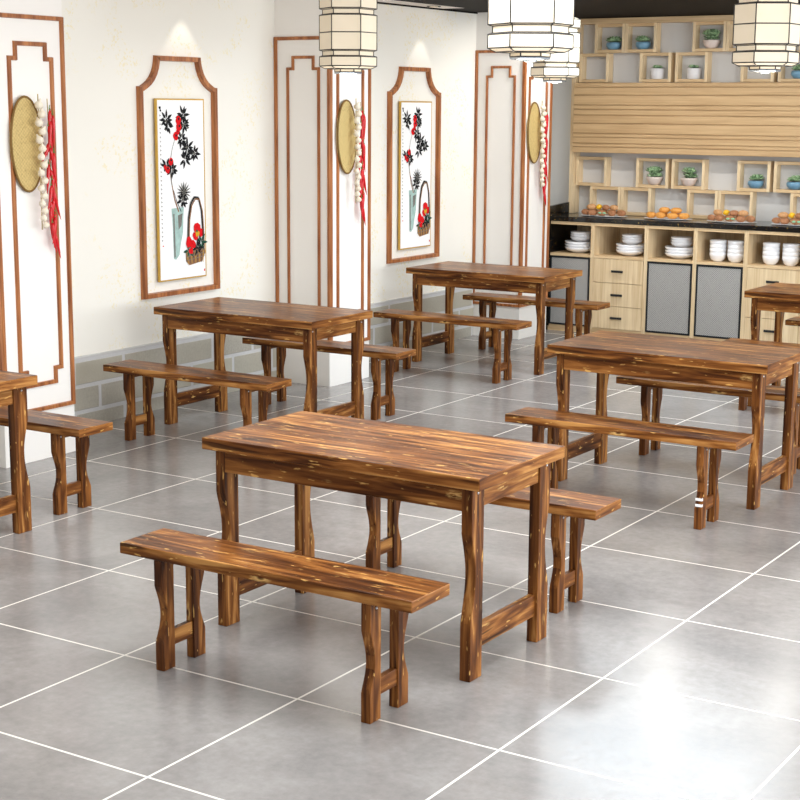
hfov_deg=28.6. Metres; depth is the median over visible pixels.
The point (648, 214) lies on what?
croissant
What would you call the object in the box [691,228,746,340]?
base cabinet
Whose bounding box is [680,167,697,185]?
potted succulent
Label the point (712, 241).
bowl
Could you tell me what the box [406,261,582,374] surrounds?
dining table
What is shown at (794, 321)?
bench
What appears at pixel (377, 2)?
trim
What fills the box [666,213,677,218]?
croissant
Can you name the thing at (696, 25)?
shelf box
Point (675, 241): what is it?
bowl
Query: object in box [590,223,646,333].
base cabinet
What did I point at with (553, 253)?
niche shelf
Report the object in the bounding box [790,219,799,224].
bread roll
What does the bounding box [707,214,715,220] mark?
bread roll
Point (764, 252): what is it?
bowl
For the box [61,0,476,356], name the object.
wall
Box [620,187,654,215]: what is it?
shelf box
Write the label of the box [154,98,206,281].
painting
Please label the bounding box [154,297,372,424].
dining table
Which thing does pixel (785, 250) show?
bowl
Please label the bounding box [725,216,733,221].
bread roll
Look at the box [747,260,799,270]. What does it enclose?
niche shelf
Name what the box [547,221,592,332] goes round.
base cabinet
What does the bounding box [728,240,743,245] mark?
bowl
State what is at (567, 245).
serving bowl
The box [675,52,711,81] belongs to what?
shelf box
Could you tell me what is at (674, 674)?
floor
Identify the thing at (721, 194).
shelf box
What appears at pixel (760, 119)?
slatted panel
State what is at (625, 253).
serving bowl
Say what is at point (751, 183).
pot
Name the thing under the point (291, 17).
wall pillar
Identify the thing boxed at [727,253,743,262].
bowl
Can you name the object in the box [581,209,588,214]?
bread roll
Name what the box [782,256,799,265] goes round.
bowl
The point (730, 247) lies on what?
bowl
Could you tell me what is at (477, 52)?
trim
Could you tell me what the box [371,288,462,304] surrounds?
trim
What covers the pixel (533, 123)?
woven tray
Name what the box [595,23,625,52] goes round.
shelf box
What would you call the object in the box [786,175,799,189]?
potted succulent
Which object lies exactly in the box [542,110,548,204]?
string
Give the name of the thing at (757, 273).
base cabinet
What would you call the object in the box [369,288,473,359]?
baseboard
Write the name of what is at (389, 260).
wall frame
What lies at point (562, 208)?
end panel
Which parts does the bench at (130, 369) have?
leg, leg, seat, leg, leg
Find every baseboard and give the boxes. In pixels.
[74,334,276,420]
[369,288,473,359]
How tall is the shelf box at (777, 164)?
0.266 m
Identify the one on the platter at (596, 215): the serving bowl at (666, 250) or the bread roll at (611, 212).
the bread roll at (611, 212)
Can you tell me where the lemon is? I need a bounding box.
[788,212,794,217]
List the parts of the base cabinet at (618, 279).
panel, drawer, drawer, drawer, rail, panel, panel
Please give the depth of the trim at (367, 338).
11.47 m
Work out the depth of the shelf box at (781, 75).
13.50 m
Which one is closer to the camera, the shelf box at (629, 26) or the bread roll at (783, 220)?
the bread roll at (783, 220)
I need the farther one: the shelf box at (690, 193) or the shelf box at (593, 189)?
the shelf box at (593, 189)
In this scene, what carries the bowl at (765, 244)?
on the bowl at (766, 249)
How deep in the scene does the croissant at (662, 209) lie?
13.98 m
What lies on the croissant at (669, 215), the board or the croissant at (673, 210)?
the croissant at (673, 210)
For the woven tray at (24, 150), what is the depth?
8.71 m
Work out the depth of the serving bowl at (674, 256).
13.83 m
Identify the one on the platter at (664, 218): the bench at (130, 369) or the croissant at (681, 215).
the croissant at (681, 215)
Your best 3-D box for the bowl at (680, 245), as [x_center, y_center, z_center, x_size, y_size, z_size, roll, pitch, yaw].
[2.491,-1.375,13.899,0.198,0.046,0.198,7,13,32]
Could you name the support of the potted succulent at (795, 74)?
on the shelf box at (781, 75)
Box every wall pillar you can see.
[0,0,75,467]
[274,0,368,386]
[473,12,549,339]
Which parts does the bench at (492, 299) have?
leg, leg, seat, leg, leg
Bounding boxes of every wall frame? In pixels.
[136,55,219,299]
[386,66,440,263]
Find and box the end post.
[569,25,583,212]
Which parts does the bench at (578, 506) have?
leg, leg, seat, leg, leg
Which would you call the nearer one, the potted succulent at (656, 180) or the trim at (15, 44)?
the trim at (15, 44)
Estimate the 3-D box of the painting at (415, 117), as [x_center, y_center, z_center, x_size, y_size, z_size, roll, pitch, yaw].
[0.132,-1.867,13.049,0.020,1.206,0.502,7,13,32]
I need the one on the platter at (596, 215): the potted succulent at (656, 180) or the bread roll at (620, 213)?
the bread roll at (620, 213)
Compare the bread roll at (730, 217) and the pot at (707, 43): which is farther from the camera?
the pot at (707, 43)
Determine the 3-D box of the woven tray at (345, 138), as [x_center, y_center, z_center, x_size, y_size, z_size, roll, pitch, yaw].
[-0.385,-1.895,11.323,0.021,0.534,0.248,7,14,32]
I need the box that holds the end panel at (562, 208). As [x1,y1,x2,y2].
[546,202,568,328]
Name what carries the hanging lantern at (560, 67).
hanging from the ceiling
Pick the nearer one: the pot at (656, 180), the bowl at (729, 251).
the bowl at (729, 251)
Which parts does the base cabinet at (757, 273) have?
panel, drawer, drawer, drawer, rail, panel, panel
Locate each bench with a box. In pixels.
[0,406,112,514]
[103,360,291,440]
[120,528,449,723]
[242,337,415,419]
[366,486,620,613]
[373,309,531,383]
[463,292,609,349]
[505,407,753,529]
[616,375,799,474]
[723,338,799,410]
[785,316,799,325]
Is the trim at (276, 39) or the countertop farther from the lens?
the countertop
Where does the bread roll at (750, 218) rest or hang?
on the platter at (723, 221)
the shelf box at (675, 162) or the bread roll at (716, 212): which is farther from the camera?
the shelf box at (675, 162)
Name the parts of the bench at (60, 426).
seat, leg, leg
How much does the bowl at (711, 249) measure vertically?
0.078 m
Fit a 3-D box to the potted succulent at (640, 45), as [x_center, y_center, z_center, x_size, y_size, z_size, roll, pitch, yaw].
[2.193,-3.226,14.174,0.144,0.125,0.147,6,12,29]
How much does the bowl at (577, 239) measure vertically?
0.046 m
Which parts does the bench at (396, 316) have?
leg, leg, seat, leg, leg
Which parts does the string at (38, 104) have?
garlic bulb, garlic bulb, garlic bulb, cord, garlic bulb, garlic bulb, garlic bulb, garlic bulb, garlic bulb, garlic bulb, garlic bulb, garlic bulb, garlic bulb, garlic bulb, garlic bulb, garlic bulb, garlic bulb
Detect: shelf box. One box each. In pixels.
[575,156,611,185]
[579,53,613,82]
[589,186,620,214]
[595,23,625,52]
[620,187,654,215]
[625,23,660,52]
[636,158,671,188]
[639,52,675,81]
[671,159,708,189]
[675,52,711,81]
[686,189,720,218]
[692,21,728,51]
[718,190,756,220]
[726,21,735,51]
[736,160,774,191]
[740,67,777,81]
[773,161,799,192]
[778,51,799,81]
[789,193,799,222]
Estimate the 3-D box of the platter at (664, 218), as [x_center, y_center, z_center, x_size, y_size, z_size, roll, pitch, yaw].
[2.389,-1.616,14.006,0.456,0.010,0.264,7,13,32]
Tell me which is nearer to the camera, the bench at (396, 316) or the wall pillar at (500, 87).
the bench at (396, 316)
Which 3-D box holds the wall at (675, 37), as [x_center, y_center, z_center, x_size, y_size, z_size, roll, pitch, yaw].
[5.570,-1.664,12.421,9.925,2.830,0.150,7,13,32]
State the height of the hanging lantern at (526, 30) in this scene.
0.618 m
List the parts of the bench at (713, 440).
leg, leg, seat, leg, leg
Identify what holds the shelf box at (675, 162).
attached to the wall at (675, 37)
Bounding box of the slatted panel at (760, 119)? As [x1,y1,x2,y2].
[572,82,799,156]
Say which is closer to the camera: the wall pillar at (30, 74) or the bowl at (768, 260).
the wall pillar at (30, 74)
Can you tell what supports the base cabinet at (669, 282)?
on the floor
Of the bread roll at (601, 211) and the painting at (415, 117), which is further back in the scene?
the bread roll at (601, 211)
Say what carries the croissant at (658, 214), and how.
on the platter at (664, 218)
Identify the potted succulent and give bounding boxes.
[606,36,621,49]
[635,35,650,48]
[646,166,662,184]
[651,65,664,78]
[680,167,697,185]
[687,65,700,78]
[702,29,720,47]
[748,174,764,188]
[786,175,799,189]
[791,64,799,78]
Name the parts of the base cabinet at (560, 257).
panel, perforated panel, door, rail, panel, panel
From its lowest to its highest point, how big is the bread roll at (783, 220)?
0.052 m
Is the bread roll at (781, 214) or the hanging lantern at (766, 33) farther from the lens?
the bread roll at (781, 214)
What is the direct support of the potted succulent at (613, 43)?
in the shelf box at (598, 27)
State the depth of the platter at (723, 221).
13.65 m
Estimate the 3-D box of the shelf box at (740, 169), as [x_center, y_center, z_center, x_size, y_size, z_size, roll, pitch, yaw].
[3.122,-1.966,13.803,0.300,0.266,0.098,7,13,32]
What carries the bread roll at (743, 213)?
on the bread roll
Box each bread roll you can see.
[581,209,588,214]
[587,204,595,209]
[587,209,596,214]
[597,210,605,215]
[602,205,609,210]
[608,210,615,215]
[610,205,617,210]
[618,210,625,215]
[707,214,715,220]
[713,209,721,215]
[715,215,722,220]
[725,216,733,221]
[729,210,737,215]
[736,216,745,221]
[738,210,748,216]
[747,216,755,221]
[772,217,780,223]
[778,212,788,217]
[779,218,789,223]
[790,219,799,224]
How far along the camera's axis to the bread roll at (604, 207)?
14.28 m
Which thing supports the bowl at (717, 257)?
on the base cabinet at (718, 290)
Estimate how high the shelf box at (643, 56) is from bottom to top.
0.260 m
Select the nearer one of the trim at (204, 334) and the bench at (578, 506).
the bench at (578, 506)
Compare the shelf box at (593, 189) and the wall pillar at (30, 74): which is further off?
the shelf box at (593, 189)
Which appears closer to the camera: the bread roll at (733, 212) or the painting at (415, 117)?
the painting at (415, 117)
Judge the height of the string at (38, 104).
0.750 m
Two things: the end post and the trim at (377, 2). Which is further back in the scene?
the end post
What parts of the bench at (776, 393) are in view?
leg, leg, seat, leg, leg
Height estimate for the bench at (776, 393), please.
0.457 m
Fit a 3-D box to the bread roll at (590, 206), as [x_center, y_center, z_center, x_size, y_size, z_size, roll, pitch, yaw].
[1.754,-1.767,14.379,0.095,0.054,0.055,2,11,11]
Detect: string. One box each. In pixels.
[34,94,49,229]
[42,99,60,257]
[353,102,361,202]
[359,102,366,225]
[539,101,546,187]
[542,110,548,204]
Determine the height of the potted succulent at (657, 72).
0.126 m
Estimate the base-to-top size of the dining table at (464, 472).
0.761 m
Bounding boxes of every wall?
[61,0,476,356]
[550,22,799,220]
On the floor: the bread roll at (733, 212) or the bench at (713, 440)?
the bench at (713, 440)
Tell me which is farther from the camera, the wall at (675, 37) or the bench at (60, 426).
the wall at (675, 37)
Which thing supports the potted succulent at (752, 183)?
in the shelf box at (740, 169)
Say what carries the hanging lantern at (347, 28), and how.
hanging from the ceiling
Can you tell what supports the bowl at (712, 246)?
on the bowl at (711, 249)
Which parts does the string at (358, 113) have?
cord, garlic bulb, garlic bulb, garlic bulb, garlic bulb, garlic bulb, garlic bulb, garlic bulb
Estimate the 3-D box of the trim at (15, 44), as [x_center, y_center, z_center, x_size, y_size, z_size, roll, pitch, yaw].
[-2.060,-1.028,8.845,0.014,2.225,0.555,7,13,32]
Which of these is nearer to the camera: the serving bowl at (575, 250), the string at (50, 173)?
the string at (50, 173)
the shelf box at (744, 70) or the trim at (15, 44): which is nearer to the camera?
the trim at (15, 44)
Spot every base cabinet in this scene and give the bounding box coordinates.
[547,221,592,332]
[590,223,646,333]
[643,225,695,338]
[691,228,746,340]
[742,230,799,343]
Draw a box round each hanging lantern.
[319,0,376,74]
[487,0,574,61]
[530,17,580,82]
[732,0,799,73]
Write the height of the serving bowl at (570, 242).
0.052 m
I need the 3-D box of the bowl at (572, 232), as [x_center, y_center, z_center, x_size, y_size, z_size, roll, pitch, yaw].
[1.660,-1.521,14.412,0.198,0.046,0.198,7,13,32]
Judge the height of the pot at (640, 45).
0.066 m
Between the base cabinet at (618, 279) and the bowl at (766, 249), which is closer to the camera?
the bowl at (766, 249)
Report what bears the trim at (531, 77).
attached to the wall pillar at (500, 87)
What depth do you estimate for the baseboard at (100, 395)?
10.48 m
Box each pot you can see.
[606,42,620,49]
[635,42,650,48]
[646,176,662,184]
[680,178,697,185]
[703,40,719,47]
[748,180,763,188]
[786,182,799,189]
[791,71,799,78]
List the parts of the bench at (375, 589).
leg, leg, seat, leg, leg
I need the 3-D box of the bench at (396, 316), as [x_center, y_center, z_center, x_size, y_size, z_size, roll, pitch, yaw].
[0.387,-0.411,11.992,1.260,0.457,0.242,7,13,32]
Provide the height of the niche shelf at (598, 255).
0.023 m
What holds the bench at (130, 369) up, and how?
on the floor
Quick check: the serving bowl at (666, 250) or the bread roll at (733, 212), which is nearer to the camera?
the bread roll at (733, 212)
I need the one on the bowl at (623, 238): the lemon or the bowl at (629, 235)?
the bowl at (629, 235)
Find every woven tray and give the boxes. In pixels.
[9,95,43,192]
[336,99,355,173]
[527,102,540,163]
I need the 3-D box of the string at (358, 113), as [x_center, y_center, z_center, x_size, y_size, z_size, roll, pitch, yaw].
[-0.304,-1.799,11.355,0.055,0.750,0.075,7,13,32]
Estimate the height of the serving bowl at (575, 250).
0.052 m
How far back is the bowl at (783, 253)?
13.27 m
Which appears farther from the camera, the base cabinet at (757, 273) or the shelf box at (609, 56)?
the shelf box at (609, 56)
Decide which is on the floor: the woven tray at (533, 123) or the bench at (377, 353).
the bench at (377, 353)
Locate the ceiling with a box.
[377,0,799,18]
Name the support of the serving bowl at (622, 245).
on the serving bowl at (617, 247)
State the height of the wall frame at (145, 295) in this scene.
1.585 m
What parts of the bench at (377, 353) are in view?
leg, leg, seat, leg, leg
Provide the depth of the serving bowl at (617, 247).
14.06 m
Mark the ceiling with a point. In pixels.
(584, 9)
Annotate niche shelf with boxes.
[550,250,589,256]
[594,251,643,260]
[647,255,692,263]
[696,257,743,266]
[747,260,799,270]
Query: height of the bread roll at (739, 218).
0.053 m
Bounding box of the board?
[581,15,733,24]
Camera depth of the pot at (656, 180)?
14.26 m
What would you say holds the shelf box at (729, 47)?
attached to the wall at (675, 37)
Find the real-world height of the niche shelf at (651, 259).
0.023 m
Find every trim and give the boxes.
[0,12,75,410]
[0,283,3,370]
[74,333,213,359]
[274,36,330,339]
[331,69,370,341]
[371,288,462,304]
[377,2,477,13]
[472,50,525,307]
[521,62,552,306]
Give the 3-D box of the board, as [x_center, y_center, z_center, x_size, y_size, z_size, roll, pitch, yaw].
[2.664,-3.353,13.822,2.376,0.048,0.138,7,13,32]
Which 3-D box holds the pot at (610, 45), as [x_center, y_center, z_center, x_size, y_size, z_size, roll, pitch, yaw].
[1.949,-3.227,14.329,0.140,0.066,0.140,6,12,29]
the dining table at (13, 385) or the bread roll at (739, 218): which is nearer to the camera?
the dining table at (13, 385)
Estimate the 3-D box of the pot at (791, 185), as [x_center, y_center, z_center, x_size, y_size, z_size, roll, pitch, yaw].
[3.420,-1.857,13.624,0.140,0.066,0.140,0,11,-2]
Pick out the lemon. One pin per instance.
(791, 215)
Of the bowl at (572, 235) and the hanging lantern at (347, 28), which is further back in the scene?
the bowl at (572, 235)
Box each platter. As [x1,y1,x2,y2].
[581,214,626,216]
[644,217,691,219]
[707,220,756,222]
[771,223,799,225]
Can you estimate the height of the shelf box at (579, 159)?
0.266 m
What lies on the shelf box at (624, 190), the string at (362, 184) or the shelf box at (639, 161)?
the shelf box at (639, 161)
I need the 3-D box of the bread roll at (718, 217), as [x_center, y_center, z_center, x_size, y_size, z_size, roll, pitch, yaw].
[2.780,-1.585,13.691,0.053,0.052,0.087,-7,13,-34]
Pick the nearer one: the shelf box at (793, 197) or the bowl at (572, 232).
the shelf box at (793, 197)
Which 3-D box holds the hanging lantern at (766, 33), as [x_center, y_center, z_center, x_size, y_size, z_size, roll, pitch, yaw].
[1.963,-2.059,8.390,0.313,0.618,0.360,7,13,32]
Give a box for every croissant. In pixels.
[646,212,655,217]
[655,212,665,217]
[659,207,670,212]
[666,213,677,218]
[670,208,681,213]
[678,213,689,218]
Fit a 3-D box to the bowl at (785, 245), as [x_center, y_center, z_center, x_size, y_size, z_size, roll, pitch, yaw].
[3.318,-1.285,13.319,0.146,0.078,0.146,7,13,32]
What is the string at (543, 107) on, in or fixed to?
hanging from the wall pillar at (500, 87)
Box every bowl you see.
[565,240,590,244]
[565,243,590,247]
[565,246,590,252]
[570,231,590,234]
[570,236,590,241]
[571,234,590,236]
[616,243,643,247]
[616,246,643,250]
[616,249,643,255]
[622,233,643,237]
[622,236,642,239]
[622,239,643,244]
[664,252,692,258]
[665,245,692,250]
[665,249,692,253]
[671,236,692,239]
[671,239,692,242]
[671,241,692,247]
[709,252,725,261]
[710,239,726,244]
[710,244,726,248]
[710,248,726,252]
[727,249,743,253]
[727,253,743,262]
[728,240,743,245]
[728,245,743,249]
[762,255,779,264]
[763,242,779,247]
[763,247,779,251]
[763,251,779,255]
[782,252,799,256]
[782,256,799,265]
[783,243,799,248]
[783,248,799,252]
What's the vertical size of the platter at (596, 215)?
0.010 m
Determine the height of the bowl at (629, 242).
0.046 m
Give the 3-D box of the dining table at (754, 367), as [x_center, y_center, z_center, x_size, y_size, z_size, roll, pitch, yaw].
[1.496,0.087,8.547,1.240,0.761,0.658,7,13,32]
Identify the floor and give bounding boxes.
[0,329,799,799]
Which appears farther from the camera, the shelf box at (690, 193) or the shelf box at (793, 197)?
the shelf box at (690, 193)
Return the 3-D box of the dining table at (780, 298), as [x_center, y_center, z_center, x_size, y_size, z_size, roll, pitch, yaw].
[3.128,-0.382,11.108,1.240,0.761,0.658,7,13,32]
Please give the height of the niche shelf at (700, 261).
0.023 m
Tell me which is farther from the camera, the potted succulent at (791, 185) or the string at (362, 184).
the potted succulent at (791, 185)
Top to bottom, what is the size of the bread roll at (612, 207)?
0.055 m
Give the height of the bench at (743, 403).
0.457 m
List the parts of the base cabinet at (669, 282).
panel, perforated panel, door, rail, panel, panel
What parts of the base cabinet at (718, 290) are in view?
panel, perforated panel, door, rail, panel, panel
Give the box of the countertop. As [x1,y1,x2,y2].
[550,213,799,232]
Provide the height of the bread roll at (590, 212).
0.053 m
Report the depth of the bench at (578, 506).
6.48 m
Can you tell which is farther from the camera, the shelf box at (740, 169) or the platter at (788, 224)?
the shelf box at (740, 169)
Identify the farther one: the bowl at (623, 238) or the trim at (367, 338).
the bowl at (623, 238)
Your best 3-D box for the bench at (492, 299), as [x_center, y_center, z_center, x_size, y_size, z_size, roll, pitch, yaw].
[1.125,-0.623,13.148,1.260,0.457,0.242,7,13,32]
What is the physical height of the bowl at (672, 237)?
0.046 m
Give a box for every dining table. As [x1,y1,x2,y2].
[0,370,37,533]
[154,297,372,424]
[202,411,564,681]
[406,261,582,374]
[547,331,799,509]
[744,283,799,385]
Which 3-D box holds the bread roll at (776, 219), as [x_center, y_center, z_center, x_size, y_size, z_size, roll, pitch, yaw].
[3.225,-1.538,13.457,0.087,0.052,0.052,6,10,28]
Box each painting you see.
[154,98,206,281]
[398,101,431,249]
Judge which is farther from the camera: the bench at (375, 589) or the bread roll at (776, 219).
the bread roll at (776, 219)
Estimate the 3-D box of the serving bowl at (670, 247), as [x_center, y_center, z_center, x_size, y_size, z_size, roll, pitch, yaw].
[2.479,-1.332,13.915,0.272,0.052,0.272,7,13,32]
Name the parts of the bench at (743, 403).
leg, leg, seat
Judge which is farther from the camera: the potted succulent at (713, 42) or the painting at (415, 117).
the potted succulent at (713, 42)

